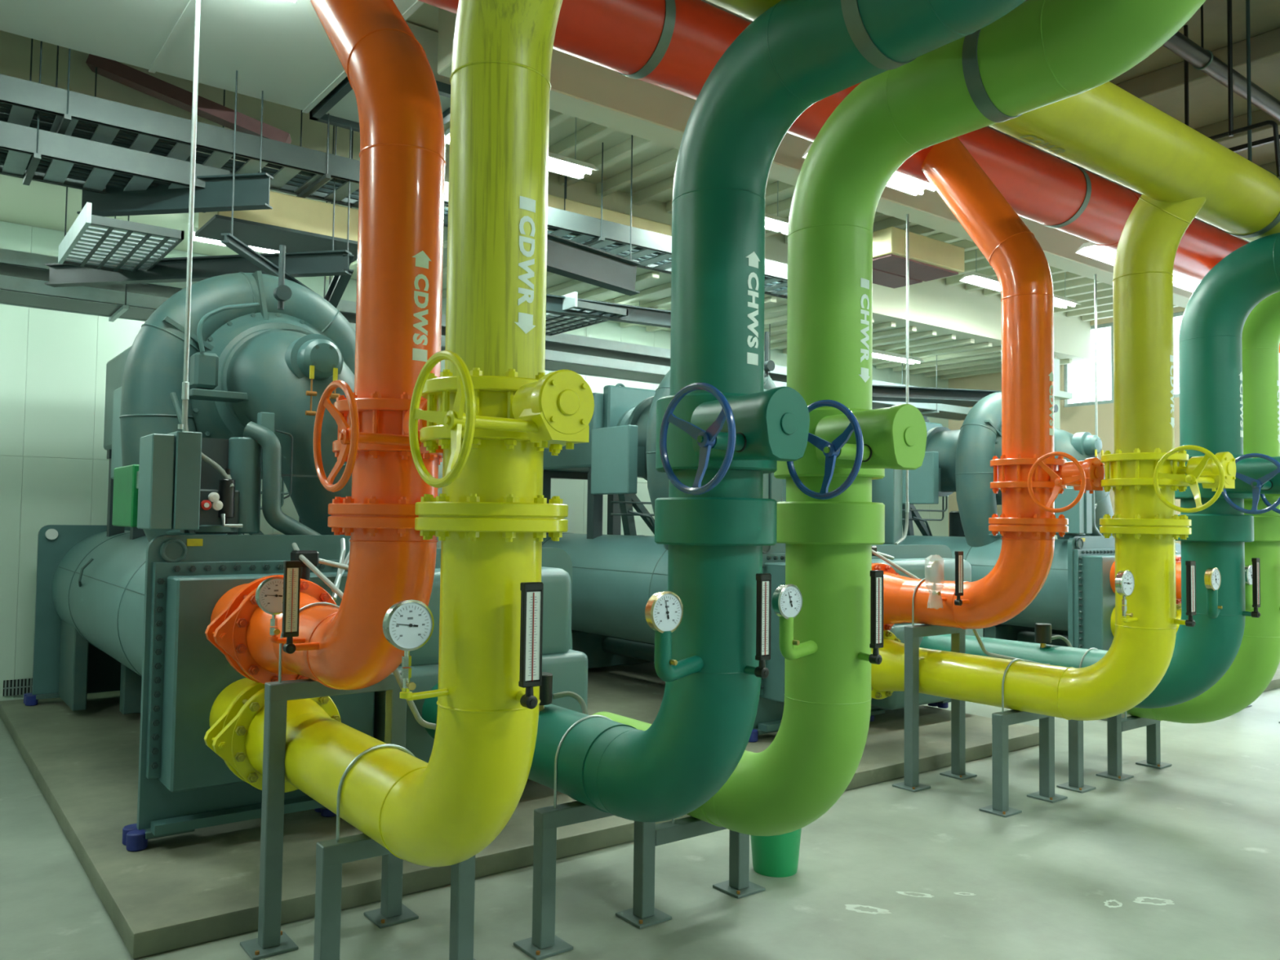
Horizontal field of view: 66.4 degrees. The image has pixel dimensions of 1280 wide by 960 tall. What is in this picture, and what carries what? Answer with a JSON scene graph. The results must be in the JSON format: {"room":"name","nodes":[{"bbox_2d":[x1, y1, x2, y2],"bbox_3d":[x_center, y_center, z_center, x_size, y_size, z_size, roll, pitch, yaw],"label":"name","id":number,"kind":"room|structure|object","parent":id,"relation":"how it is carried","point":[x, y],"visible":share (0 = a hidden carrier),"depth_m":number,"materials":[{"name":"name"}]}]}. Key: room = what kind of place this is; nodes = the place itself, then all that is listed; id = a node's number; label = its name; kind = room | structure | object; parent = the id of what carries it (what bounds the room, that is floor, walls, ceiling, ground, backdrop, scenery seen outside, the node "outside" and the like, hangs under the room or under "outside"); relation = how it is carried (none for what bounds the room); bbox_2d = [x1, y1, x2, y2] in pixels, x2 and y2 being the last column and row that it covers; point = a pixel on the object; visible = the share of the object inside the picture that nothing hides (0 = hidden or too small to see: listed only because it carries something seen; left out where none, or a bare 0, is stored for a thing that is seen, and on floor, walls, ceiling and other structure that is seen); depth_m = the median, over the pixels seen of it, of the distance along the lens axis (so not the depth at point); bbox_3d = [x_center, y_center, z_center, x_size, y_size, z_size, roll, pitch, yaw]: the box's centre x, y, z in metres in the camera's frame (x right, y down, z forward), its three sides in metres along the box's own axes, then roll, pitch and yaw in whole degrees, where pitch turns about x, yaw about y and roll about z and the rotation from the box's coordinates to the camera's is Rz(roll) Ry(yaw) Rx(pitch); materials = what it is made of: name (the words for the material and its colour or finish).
{"room":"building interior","nodes":[
{"label":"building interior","id":0,"kind":"room"},
{"bbox_2d":[0,221,948,701],"bbox_3d":[-2.322,-0.156,12.507,20.519,5.000,0.250,3,-3,-37],"label":"wall","id":1,"kind":"structure","parent":0,"point":[55,464],"depth_m":9.71,"materials":[{"name":"paint"}]},
{"bbox_2d":[3,678,32,696],"bbox_3d":[-5.954,1.997,9.439,0.320,0.150,0.022,3,-3,-37],"label":"air vent","id":2,"kind":"object","parent":1,"relation":"in","point":[15,686],"visible":0.64,"depth_m":9.41,"materials":[{"name":"black plastic"}]},
{"bbox_2d":[0,30,1090,379],"bbox_3d":[-1.367,-2.792,11.400,20.500,1.000,2.800,3,-3,-37],"label":"ceiling","id":3,"kind":"structure","parent":0,"point":[958,326],"depth_m":11.08,"materials":[{"name":"paint"}]},
{"bbox_2d":[85,53,291,143],"bbox_3d":[-3.468,-2.918,7.570,1.456,0.575,0.160,1,-2,-13],"label":"steel beam","id":4,"kind":"structure","parent":3,"relation":"attached to","point":[116,71],"depth_m":7.50,"materials":[{"name":"metal"}]},
{"bbox_2d":[193,226,226,246],"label":"ceiling light","id":5,"kind":"object","parent":3,"relation":"hanging from","point":[219,242],"depth_m":9.41,"materials":[{"name":"white"}]},
{"bbox_2d":[248,245,279,253],"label":"ceiling light","id":6,"kind":"object","parent":3,"relation":"hanging from","point":[260,250],"depth_m":9.74,"materials":[{"name":"white"}]},
{"bbox_2d":[0,215,971,420],"bbox_3d":[-0.671,-1.821,12.081,16.500,1.005,0.740,3,-3,-37],"label":"cable tray","id":7,"kind":"object","parent":3,"relation":"hanging from","point":[14,291],"visible":0.38,"depth_m":8.96,"materials":[{"name":"metal"}]},
{"bbox_2d":[0,248,973,407],"bbox_3d":[-0.661,-1.635,12.057,16.500,0.120,0.640,3,-3,-37],"label":"cable tray","id":8,"kind":"object","parent":7,"relation":"attached to","point":[18,264],"visible":0.31,"depth_m":11.34,"materials":[{"name":"metal"}]},
{"bbox_2d":[872,349,924,364],"bbox_3d":[4.037,-2.020,15.654,1.300,0.190,0.300,3,-3,-37],"label":"ceiling light","id":9,"kind":"object","parent":3,"relation":"hanging from","point":[879,354],"visible":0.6,"depth_m":15.62,"materials":[{"name":"white"}]},
{"bbox_2d":[0,687,1279,959],"bbox_3d":[2.494,2.241,6.072,20.500,0.201,15.700,3,-3,-37],"label":"floor","id":10,"kind":"structure","parent":0,"point":[1180,860],"depth_m":5.05,"materials":[{"name":"concrete"}]},
{"bbox_2d":[23,244,587,851],"bbox_3d":[-2.806,0.271,7.660,2.804,3.508,5.644,3,-3,-37],"label":"chiller","id":11,"kind":"object","parent":10,"relation":"on","point":[126,604],"visible":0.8,"depth_m":6.02,"materials":[{"name":"teal metal"}]},
{"bbox_2d":[291,542,588,729],"bbox_3d":[-1.147,0.772,4.734,1.761,0.895,0.568,0,-3,19],"label":"conduit","id":12,"kind":"object","parent":11,"relation":"attached to","point":[420,721],"visible":0.5,"depth_m":4.69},
{"bbox_2d":[240,602,418,959],"bbox_3d":[-1.367,1.286,4.409,0.745,1.472,0.190,3,-3,-37],"label":"stand","id":13,"kind":"object","parent":10,"relation":"on","point":[271,940],"visible":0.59,"depth_m":4.22,"materials":[{"name":"grey paint"}]},
{"bbox_2d":[204,0,445,689],"bbox_3d":[-1.449,-0.794,4.429,0.603,3.574,2.093,3,-3,-37],"label":"pipe","id":14,"kind":"object","parent":13,"relation":"on","point":[390,75],"visible":0.84,"depth_m":3.70,"materials":[{"name":"metal"}]},
{"bbox_2d":[255,576,305,643],"bbox_3d":[-1.460,0.538,4.018,0.231,0.283,0.065,3,-3,-37],"label":"pressure gauge","id":15,"kind":"object","parent":14,"relation":"attached to","point":[269,593],"visible":0.73,"depth_m":3.98,"materials":[{"name":"metal"}]},
{"bbox_2d":[281,560,319,653],"bbox_3d":[-1.330,0.503,3.903,0.189,0.364,0.058,3,-3,-37],"label":"thermometer","id":16,"kind":"object","parent":14,"relation":"attached to","point":[291,574],"visible":0.98,"depth_m":3.85,"materials":[{"name":"black plastic"}]},
{"bbox_2d":[313,379,443,492],"bbox_3d":[-0.904,-0.135,3.552,0.525,0.380,0.944,1,-2,-16],"label":"valve","id":17,"kind":"object","parent":14,"relation":"attached to","point":[375,424],"visible":0.53,"depth_m":3.35,"materials":[{"name":"orange paint"}]},
{"bbox_2d":[313,743,475,959],"bbox_3d":[-0.946,1.518,3.842,0.750,0.972,0.190,3,-3,-37],"label":"stand","id":18,"kind":"object","parent":10,"relation":"on","point":[331,855],"visible":0.65,"depth_m":3.70,"materials":[{"name":"grey paint"}]},
{"bbox_2d":[204,0,568,866],"bbox_3d":[-1.134,-0.301,4.007,0.603,3.561,3.121,3,-3,-37],"label":"pipe","id":19,"kind":"object","parent":18,"relation":"on","point":[491,522],"visible":0.91,"depth_m":3.08,"materials":[{"name":"metal"}]},
{"bbox_2d":[382,599,448,700],"bbox_3d":[-0.669,0.518,2.986,0.234,0.308,0.065,3,-3,-37],"label":"pressure gauge","id":20,"kind":"object","parent":19,"relation":"attached to","point":[408,625],"visible":1,"depth_m":2.96,"materials":[{"name":"metal"}]},
{"bbox_2d":[408,350,594,488],"bbox_3d":[-0.437,-0.153,2.962,0.525,0.380,0.944,1,-2,-16],"label":"valve","id":21,"kind":"object","parent":19,"relation":"attached to","point":[553,411],"visible":0.95,"depth_m":2.79,"materials":[{"name":"yellow paint"}]},
{"bbox_2d":[515,582,543,709],"bbox_3d":[-0.356,0.501,3.005,0.069,0.379,0.150,2,-3,-29],"label":"thermometer","id":22,"kind":"object","parent":19,"relation":"attached to","point":[531,593],"visible":1,"depth_m":2.95,"materials":[{"name":"black plastic"}]},
{"bbox_2d":[0,662,1039,959],"bbox_3d":[-1.199,2.149,8.730,7.130,0.110,6.290,3,-3,-37],"label":"concrete plinth","id":23,"kind":"object","parent":10,"relation":"on","point":[202,885],"visible":0.32,"depth_m":5.50,"materials":[{"name":"concrete"}]},
{"bbox_2d":[513,715,765,959],"bbox_3d":[0.047,1.563,4.616,1.350,0.972,0.190,3,-3,-37],"label":"stand","id":24,"kind":"object","parent":10,"relation":"on","point":[544,943],"visible":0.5,"depth_m":4.50,"materials":[{"name":"grey paint"}]},
{"bbox_2d":[542,331,982,742],"bbox_3d":[0.707,0.428,10.354,2.804,3.508,5.644,3,-3,-37],"label":"chiller","id":25,"kind":"object","parent":10,"relation":"on","point":[615,575],"visible":0.22,"depth_m":9.77,"materials":[{"name":"teal metal"}]},
{"bbox_2d":[871,468,902,544],"bbox_3d":[2.002,0.023,9.687,0.760,1.280,0.880,3,-3,-37],"label":"panel","id":26,"kind":"object","parent":25,"relation":"on","point":[887,491],"visible":0.17,"depth_m":9.52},
{"bbox_2d":[871,549,1072,664],"bbox_3d":[2.366,0.930,7.428,1.761,0.895,0.568,0,-3,19],"label":"conduit","id":27,"kind":"object","parent":25,"relation":"attached to","point":[977,636],"visible":0.42,"depth_m":7.38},
{"bbox_2d":[750,828,801,877],"bbox_3d":[0.729,1.939,5.232,0.295,0.289,0.308,3,-3,-37],"label":"bucket","id":28,"kind":"object","parent":10,"relation":"on","point":[776,855],"visible":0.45,"depth_m":5.13,"materials":[{"name":"green plastic"}]},
{"bbox_2d":[892,577,977,792],"bbox_3d":[2.146,1.443,7.103,0.745,1.472,0.190,3,-3,-37],"label":"stand","id":29,"kind":"object","parent":10,"relation":"on","point":[913,633],"visible":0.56,"depth_m":6.93,"materials":[{"name":"grey paint"}]},
{"bbox_2d":[871,137,1068,631],"bbox_3d":[2.065,-0.673,7.125,0.603,3.645,2.093,3,-3,-37],"label":"pipe","id":30,"kind":"object","parent":29,"relation":"on","point":[1020,264],"visible":0.83,"depth_m":6.45,"materials":[{"name":"metal"}]},
{"bbox_2d":[925,560,946,600],"bbox_3d":[2.044,0.696,6.715,0.242,0.371,0.099,3,-3,-37],"label":"pressure gauge","id":31,"kind":"object","parent":30,"relation":"attached to","point":[935,570],"visible":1,"depth_m":6.68,"materials":[{"name":"metal"}]},
{"bbox_2d":[954,551,969,605],"bbox_3d":[2.183,0.661,6.597,0.189,0.364,0.058,3,-3,-37],"label":"thermometer","id":32,"kind":"object","parent":30,"relation":"attached to","point":[958,554],"visible":1,"depth_m":6.54,"materials":[{"name":"black plastic"}]},
{"bbox_2d":[990,451,1104,512],"bbox_3d":[2.609,0.023,6.247,0.525,0.380,0.944,1,-2,-16],"label":"valve","id":33,"kind":"object","parent":30,"relation":"attached to","point":[1018,473],"visible":0.96,"depth_m":6.17,"materials":[{"name":"orange paint"}]},
{"bbox_2d":[978,658,1067,817],"bbox_3d":[2.567,1.675,6.536,0.750,0.972,0.190,3,-3,-37],"label":"stand","id":34,"kind":"object","parent":10,"relation":"on","point":[1001,721],"visible":0.78,"depth_m":6.39,"materials":[{"name":"grey paint"}]},
{"bbox_2d":[871,194,1206,720],"bbox_3d":[2.331,-0.088,6.760,0.603,3.454,2.966,3,-3,-37],"label":"pipe","id":35,"kind":"object","parent":34,"relation":"on","point":[1145,531],"visible":0.9,"depth_m":5.80,"materials":[{"name":"metal"}]},
{"bbox_2d":[1115,569,1137,622],"bbox_3d":[2.844,0.675,5.680,0.234,0.308,0.065,3,-3,-37],"label":"pressure gauge","id":36,"kind":"object","parent":35,"relation":"attached to","point":[1124,580],"visible":1,"depth_m":5.65,"materials":[{"name":"metal"}]},
{"bbox_2d":[1100,444,1235,512],"bbox_3d":[3.076,0.004,5.656,0.525,0.380,0.944,1,-2,-16],"label":"valve","id":37,"kind":"object","parent":35,"relation":"attached to","point":[1157,468],"visible":0.95,"depth_m":5.63,"materials":[{"name":"yellow paint"}]},
{"bbox_2d":[1173,560,1195,626],"bbox_3d":[3.157,0.658,5.699,0.069,0.379,0.150,2,-3,-29],"label":"thermometer","id":38,"kind":"object","parent":35,"relation":"attached to","point":[1190,565],"visible":1,"depth_m":5.64,"materials":[{"name":"black plastic"}]},
{"bbox_2d":[871,391,1181,650],"bbox_3d":[4.609,0.603,13.346,2.804,3.508,5.644,3,-3,-37],"label":"chiller","id":39,"kind":"object","parent":10,"relation":"on","point":[1077,597],"visible":0.41,"depth_m":12.01,"materials":[{"name":"teal metal"}]},
{"bbox_2d":[1056,648,1171,793],"bbox_3d":[3.560,1.720,7.310,1.350,0.972,0.190,3,-3,-37],"label":"stand","id":40,"kind":"object","parent":10,"relation":"on","point":[1116,725],"visible":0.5,"depth_m":7.25,"materials":[{"name":"grey paint"}]},
{"bbox_2d":[1099,661,1279,720],"bbox_3d":[4.998,2.426,13.483,5.900,0.110,6.290,3,-3,-37],"label":"concrete plinth","id":41,"kind":"object","parent":10,"relation":"on","point":[1274,683],"visible":0.02,"depth_m":11.34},
{"bbox_3d":[6.047,1.618,10.095,0.745,1.472,0.190,3,-3,-37],"label":"stand","id":42,"kind":"object","parent":10,"relation":"on","visible":0},
{"bbox_2d":[1109,343,1279,604],"bbox_3d":[5.966,-0.498,10.117,0.603,3.645,2.093,3,-3,-37],"label":"pipe","id":43,"kind":"object","parent":42,"relation":"on","point":[1178,558],"visible":0.06,"depth_m":10.32,"materials":[{"name":"metal"}]},
{"bbox_3d":[6.468,1.850,9.528,0.750,0.972,0.190,3,-3,-37],"label":"stand","id":44,"kind":"object","parent":10,"relation":"on","visible":0},
{"bbox_2d":[1110,603,1181,636],"bbox_3d":[6.233,0.086,9.752,0.603,3.454,2.966,3,-3,-37],"label":"pipe","id":45,"kind":"object","parent":44,"relation":"on","point":[1178,606],"visible":0.02,"depth_m":10.73,"materials":[{"name":"metal"}]},
{"bbox_2d":[405,2,1179,321],"bbox_3d":[0.264,-3.199,9.298,20.500,0.320,2.540,3,-3,-37],"label":"ceiling","id":46,"kind":"structure","parent":0,"point":[654,164],"depth_m":10.11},
{"bbox_2d":[0,38,230,213],"bbox_3d":[-4.583,-2.740,6.481,3.422,1.195,0.680,3,-3,-37],"label":"cable tray","id":47,"kind":"object","parent":46,"relation":"hanging from","point":[28,153],"visible":0.67,"depth_m":6.83,"materials":[{"name":"metal"}]},
{"bbox_2d":[76,66,273,217],"bbox_3d":[-3.420,-2.634,7.219,1.522,1.317,0.100,0,-2,10],"label":"steel beam","id":48,"kind":"structure","parent":46,"relation":"attached to","point":[251,190],"depth_m":7.16,"materials":[{"name":"metal"}]},
{"bbox_2d":[44,125,351,287],"bbox_3d":[-3.597,-2.441,7.941,2.715,1.647,0.100,0,-2,12],"label":"steel beam","id":49,"kind":"structure","parent":46,"relation":"hanging from","point":[318,263],"depth_m":7.88,"materials":[{"name":"metal"}]},
{"bbox_2d":[57,202,184,272],"bbox_3d":[-3.959,-1.799,7.422,0.620,0.142,1.400,3,-3,-37],"label":"cable tray","id":50,"kind":"object","parent":49,"relation":"hanging from","point":[67,247],"visible":0.97,"depth_m":7.25,"materials":[{"name":"metal"}]},
{"bbox_2d":[0,0,424,113],"bbox_3d":[-4.613,-3.177,4.592,6.837,0.440,2.120,3,-3,-37],"label":"air duct","id":51,"kind":"object","parent":46,"relation":"hanging from","point":[282,49],"visible":0.89,"depth_m":6.35,"materials":[{"name":"metal"}]},
{"bbox_2d":[181,0,234,486],"bbox_3d":[-2.426,-1.424,5.585,0.289,2.944,0.055,2,-3,-19],"label":"conduit","id":52,"kind":"object","parent":51,"relation":"hanging from","point":[185,384],"visible":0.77,"depth_m":5.53,"materials":[{"name":"metal"}]},
{"bbox_2d":[220,70,329,298],"bbox_3d":[-2.746,-2.382,7.584,0.060,1.772,1.808,1,-2,4],"label":"steel beam","id":53,"kind":"structure","parent":46,"relation":"hanging from","point":[230,241],"depth_m":6.90,"materials":[{"name":"metal"}]},
{"bbox_2d":[194,89,358,262],"bbox_3d":[-2.881,-2.600,8.061,1.290,1.300,0.640,3,-3,-37],"label":"duct","id":54,"kind":"object","parent":46,"relation":"hanging from","point":[299,224],"visible":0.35,"depth_m":7.84,"materials":[{"name":"metal"}]},
{"bbox_2d":[324,125,354,307],"bbox_3d":[-2.475,-2.341,8.075,0.080,1.807,0.939,2,-3,-27],"label":"steel beam","id":55,"kind":"structure","parent":46,"relation":"hanging from","point":[338,285],"depth_m":7.92,"materials":[{"name":"metal"}]},
{"bbox_2d":[309,22,450,132],"bbox_3d":[-1.883,-3.019,7.416,0.860,0.450,1.100,3,-3,-37],"label":"duct","id":56,"kind":"object","parent":46,"relation":"hanging from","point":[340,103],"visible":0.17,"depth_m":7.29,"materials":[{"name":"metal"}]},
{"bbox_2d":[0,45,787,298],"bbox_3d":[-1.700,-2.747,8.544,10.501,0.935,0.700,3,-3,-37],"label":"cable tray","id":57,"kind":"object","parent":46,"relation":"hanging from","point":[67,112],"visible":0.44,"depth_m":7.30,"materials":[{"name":"metal"}]},
{"bbox_2d":[548,117,599,179],"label":"ceiling light","id":58,"kind":"object","parent":46,"relation":"hanging from","point":[567,166],"depth_m":8.48,"materials":[{"name":"white"}]},
{"bbox_2d":[546,134,639,295],"bbox_3d":[-0.490,-2.444,8.468,1.172,1.517,0.140,3,-3,-37],"label":"steel beam","id":59,"kind":"structure","parent":46,"relation":"attached to","point":[567,258],"depth_m":8.49,"materials":[{"name":"metal"}]},
{"bbox_2d":[546,293,671,328],"bbox_3d":[-0.079,-2.347,9.695,2.922,1.597,0.100,2,-3,-31],"label":"steel beam","id":60,"kind":"structure","parent":46,"relation":"attached to","point":[636,314],"depth_m":9.60,"materials":[{"name":"metal"}]},
{"bbox_2d":[545,291,627,336],"bbox_3d":[-0.787,-1.657,9.854,0.620,0.142,1.400,3,-3,-37],"label":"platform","id":61,"kind":"object","parent":60,"relation":"attached to","point":[570,302],"visible":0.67,"depth_m":9.53,"materials":[{"name":"metal"}]},
{"bbox_2d":[547,175,671,235],"bbox_3d":[-0.470,-2.834,10.110,1.850,0.600,0.260,3,-3,-37],"label":"duct","id":62,"kind":"object","parent":46,"relation":"hanging from","point":[554,202],"visible":0.25,"depth_m":10.05,"materials":[{"name":"metal"}]},
{"bbox_2d":[764,180,788,232],"bbox_3d":[1.022,-2.869,9.769,1.300,0.520,0.300,3,-3,-37],"label":"ceiling light","id":63,"kind":"object","parent":46,"relation":"hanging from","point":[773,223],"visible":0.23,"depth_m":10.01,"materials":[{"name":"white"}]},
{"bbox_2d":[872,226,964,288],"bbox_3d":[2.873,-2.499,11.116,1.300,0.300,1.000,3,-3,-37],"label":"duct","id":64,"kind":"object","parent":46,"relation":"hanging from","point":[930,259],"visible":0.69,"depth_m":10.78,"materials":[{"name":"metal"}]},
{"bbox_2d":[871,384,1001,404],"bbox_3d":[3.805,-1.991,13.078,3.608,1.927,0.400,2,-3,-18],"label":"steel beam","id":65,"kind":"structure","parent":46,"relation":"attached to","point":[879,393],"depth_m":13.00,"materials":[{"name":"metal"}]},
{"bbox_2d":[959,248,1000,292],"bbox_3d":[4.432,-2.716,12.384,0.900,0.520,0.300,3,-3,-37],"label":"ceiling light","id":66,"kind":"object","parent":46,"relation":"hanging from","point":[975,278],"visible":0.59,"depth_m":12.22,"materials":[{"name":"white"}]},
{"bbox_2d":[1053,271,1080,308],"bbox_3d":[5.463,-2.670,13.175,1.300,0.520,0.300,3,-3,-37],"label":"ceiling light","id":67,"kind":"object","parent":46,"relation":"hanging from","point":[1060,302],"visible":0.34,"depth_m":13.38,"materials":[{"name":"white"}]},
{"bbox_2d":[437,8,1192,308],"bbox_3d":[3.882,-2.816,10.641,13.100,0.480,0.300,3,-3,-37],"label":"trim","id":68,"kind":"structure","parent":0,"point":[582,89],"depth_m":7.67,"materials":[{"name":"paint"}]},
{"bbox_2d":[700,0,1279,242],"bbox_3d":[4.192,-3.330,4.183,20.500,0.380,10.360,3,-3,-37],"label":"ceiling","id":69,"kind":"structure","parent":0,"point":[1157,80],"depth_m":7.59,"materials":[{"name":"concrete"}]},
{"bbox_2d":[422,0,1026,822],"bbox_3d":[0.161,-0.968,4.056,0.474,4.814,3.913,3,-3,-37],"label":"pipe","id":70,"kind":"object","parent":69,"relation":"hanging from","point":[796,55],"visible":0.89,"depth_m":3.67,"materials":[{"name":"metal"}]},
{"bbox_2d":[538,671,552,711],"bbox_3d":[-0.477,1.021,4.673,0.116,0.190,0.116,3,-3,-37],"label":"switch","id":71,"kind":"object","parent":70,"relation":"on","point":[546,688],"visible":0.46,"depth_m":4.63,"materials":[{"name":"grey metal"}]},
{"bbox_2d":[644,591,703,681],"bbox_3d":[0.143,0.558,3.520,0.092,0.324,0.339,-1,-3,36],"label":"pressure gauge","id":72,"kind":"object","parent":70,"relation":"attached to","point":[664,611],"visible":1,"depth_m":3.43},
{"bbox_2d":[655,382,809,495],"bbox_3d":[0.314,-0.127,3.601,0.723,0.389,0.851,3,-3,-37],"label":"valve","id":73,"kind":"object","parent":70,"relation":"attached to","point":[714,429],"visible":0.98,"depth_m":3.29,"materials":[{"name":"teal metal"}]},
{"bbox_2d":[744,573,771,678],"bbox_3d":[0.430,0.537,3.634,0.054,0.383,0.119,3,-3,-37],"label":"thermometer","id":74,"kind":"object","parent":70,"relation":"attached to","point":[763,614],"visible":1,"depth_m":3.59,"materials":[{"name":"black plastic"}]},
{"bbox_2d":[417,0,1248,280],"bbox_3d":[3.739,-2.660,8.533,13.880,0.969,0.538,3,-3,-37],"label":"pipe","id":75,"kind":"object","parent":69,"relation":"hanging from","point":[674,46],"visible":0.45,"depth_m":6.35,"materials":[{"name":"metal"}]},
{"bbox_2d":[801,143,935,195],"bbox_3d":[1.854,-2.795,7.669,1.370,0.820,0.300,3,-3,-37],"label":"ceiling light","id":76,"kind":"object","parent":69,"relation":"hanging from","point":[899,181],"visible":0.2,"depth_m":7.92,"materials":[{"name":"white"}]},
{"bbox_2d":[592,0,1205,835],"bbox_3d":[0.847,-0.858,4.265,0.474,4.999,3.413,3,-3,-37],"label":"pipe","id":77,"kind":"object","parent":69,"relation":"hanging from","point":[1041,53],"visible":0.87,"depth_m":4.06,"materials":[{"name":"metal"}]},
{"bbox_2d":[772,583,817,660],"bbox_3d":[0.649,0.571,3.968,0.086,0.307,0.334,-1,-3,38],"label":"pressure gauge","id":78,"kind":"object","parent":77,"relation":"attached to","point":[787,599],"visible":1,"depth_m":3.88,"materials":[{"name":"metal"}]},
{"bbox_2d":[773,399,926,499],"bbox_3d":[0.810,-0.105,3.972,0.541,0.390,1.033,1,-2,-5],"label":"valve","id":79,"kind":"object","parent":77,"relation":"attached to","point":[842,441],"visible":0.87,"depth_m":3.70,"materials":[{"name":"green metal"}]},
{"bbox_2d":[857,569,883,664],"bbox_3d":[0.939,0.562,4.037,0.055,0.381,0.141,2,-3,-34],"label":"thermometer","id":80,"kind":"object","parent":77,"relation":"attached to","point":[876,576],"visible":1,"depth_m":3.99,"materials":[{"name":"black plastic"}]},
{"bbox_2d":[705,0,1279,241],"bbox_3d":[4.880,-2.360,7.053,13.850,1.662,0.424,3,-3,-37],"label":"pipe","id":81,"kind":"object","parent":69,"relation":"hanging from","point":[1105,130],"visible":0.34,"depth_m":5.22,"materials":[{"name":"metal"}]},
{"bbox_2d":[920,232,1279,708],"bbox_3d":[3.674,-0.811,6.751,0.474,4.814,3.913,3,-3,-37],"label":"pipe","id":82,"kind":"object","parent":69,"relation":"hanging from","point":[1215,316],"visible":0.84,"depth_m":6.38,"materials":[{"name":"metal"}]},
{"bbox_2d":[1035,622,1051,648],"bbox_3d":[3.036,1.178,7.367,0.116,0.190,0.116,3,-3,-37],"label":"switch","id":83,"kind":"object","parent":82,"relation":"on","point":[1042,630],"visible":1,"depth_m":7.32,"materials":[{"name":"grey metal"}]},
{"bbox_2d":[1204,567,1222,618],"bbox_3d":[3.656,0.715,6.215,0.092,0.324,0.339,-1,-3,36],"label":"pressure gauge","id":84,"kind":"object","parent":82,"relation":"attached to","point":[1212,578],"visible":1,"depth_m":6.12},
{"bbox_2d":[1174,453,1279,514],"bbox_3d":[3.816,0.029,6.252,0.508,0.390,1.012,1,-2,-5],"label":"valve","id":85,"kind":"object","parent":82,"relation":"attached to","point":[1255,477],"visible":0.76,"depth_m":6.01,"materials":[{"name":"teal metal"}]},
{"bbox_2d":[1242,557,1260,617],"bbox_3d":[3.943,0.695,6.328,0.054,0.383,0.119,3,-3,-37],"label":"thermometer","id":86,"kind":"object","parent":82,"relation":"attached to","point":[1255,561],"visible":1,"depth_m":6.29,"materials":[{"name":"black plastic"}]},
{"bbox_2d":[1075,193,1142,266],"bbox_3d":[4.954,-2.654,10.097,1.250,0.820,0.300,3,-3,-37],"label":"ceiling light","id":87,"kind":"object","parent":69,"relation":"hanging from","point":[1091,250],"visible":0.37,"depth_m":9.83,"materials":[{"name":"white"}]},
{"bbox_2d":[1173,271,1200,292],"bbox_3d":[6.203,-2.598,11.055,1.300,0.820,0.300,3,-3,-37],"label":"ceiling light","id":88,"kind":"object","parent":69,"relation":"hanging from","point":[1180,281],"visible":0.23,"depth_m":10.98,"materials":[{"name":"white"}]},
{"bbox_2d":[1122,291,1279,723],"bbox_3d":[4.360,-0.701,6.959,0.474,4.999,3.413,3,-3,-37],"label":"pipe","id":89,"kind":"object","parent":69,"relation":"hanging from","point":[1255,664],"visible":0.52,"depth_m":6.79,"materials":[{"name":"metal"}]},
{"bbox_2d":[1244,564,1253,609],"bbox_3d":[4.162,0.729,6.662,0.086,0.307,0.334,-1,-3,38],"label":"pressure gauge","id":90,"kind":"object","parent":89,"relation":"attached to","point":[1248,569],"visible":0.56,"depth_m":6.57,"materials":[{"name":"metal"}]},
{"bbox_2d":[1258,493,1279,506],"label":"valve","id":91,"kind":"object","parent":89,"relation":"attached to","point":[1264,498],"depth_m":6.62,"materials":[{"name":"green metal"}]},
{"bbox_2d":[1162,4,1279,121],"bbox_3d":[6.045,-2.891,8.318,10.500,0.466,0.132,3,-3,-37],"label":"pipe","id":92,"kind":"object","parent":69,"relation":"hanging from","point":[1202,60],"visible":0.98,"depth_m":6.63,"materials":[{"name":"grey metal"}]},
{"bbox_2d":[1183,24,1279,152],"bbox_3d":[4.156,-2.727,6.496,0.030,0.995,1.100,3,-3,-37],"label":"bracket","id":93,"kind":"object","parent":69,"relation":"hanging from","point":[1270,140],"visible":0.56,"depth_m":6.88,"materials":[{"name":"black metal"}]},
{"bbox_2d":[1208,0,1279,177],"bbox_3d":[3.791,-2.548,6.255,0.027,1.382,0.540,3,-3,-37],"label":"bracket","id":94,"kind":"object","parent":69,"relation":"hanging from","point":[1231,132],"visible":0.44,"depth_m":6.25,"materials":[{"name":"black metal"}]},
{"bbox_2d":[1053,358,1072,538],"bbox_3d":[6.462,0.305,16.056,1.000,4.600,0.800,3,-3,-37],"label":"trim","id":95,"kind":"structure","parent":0,"point":[1059,395],"depth_m":16.00,"materials":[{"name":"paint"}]},
{"bbox_2d":[948,306,1185,544],"bbox_3d":[10.738,-0.188,12.482,0.200,5.400,15.700,3,-3,-37],"label":"wall","id":96,"kind":"structure","parent":0,"point":[1079,419],"depth_m":16.63,"materials":[{"name":"paint"}]},
{"bbox_2d":[894,213,909,545],"bbox_3d":[2.547,-1.017,9.495,0.039,3.304,0.339,-1,-3,33],"label":"conduit","id":97,"kind":"object","parent":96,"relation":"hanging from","point":[907,503],"visible":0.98,"depth_m":9.62,"materials":[{"name":"metal"}]},
{"bbox_2d":[1093,274,1097,509],"bbox_3d":[5.359,-1.008,11.702,0.476,3.065,0.057,3,-3,-43],"label":"conduit","id":98,"kind":"object","parent":96,"relation":"hanging from","point":[1095,275],"visible":0.5,"depth_m":11.86,"materials":[{"name":"metal"}]},
{"bbox_2d":[1063,311,1183,407],"bbox_3d":[8.140,-1.955,15.941,0.080,1.350,2.540,3,-3,-37],"label":"window","id":99,"kind":"structure","parent":96,"relation":"in","point":[1079,375],"depth_m":16.45,"materials":[{"name":"glass"}]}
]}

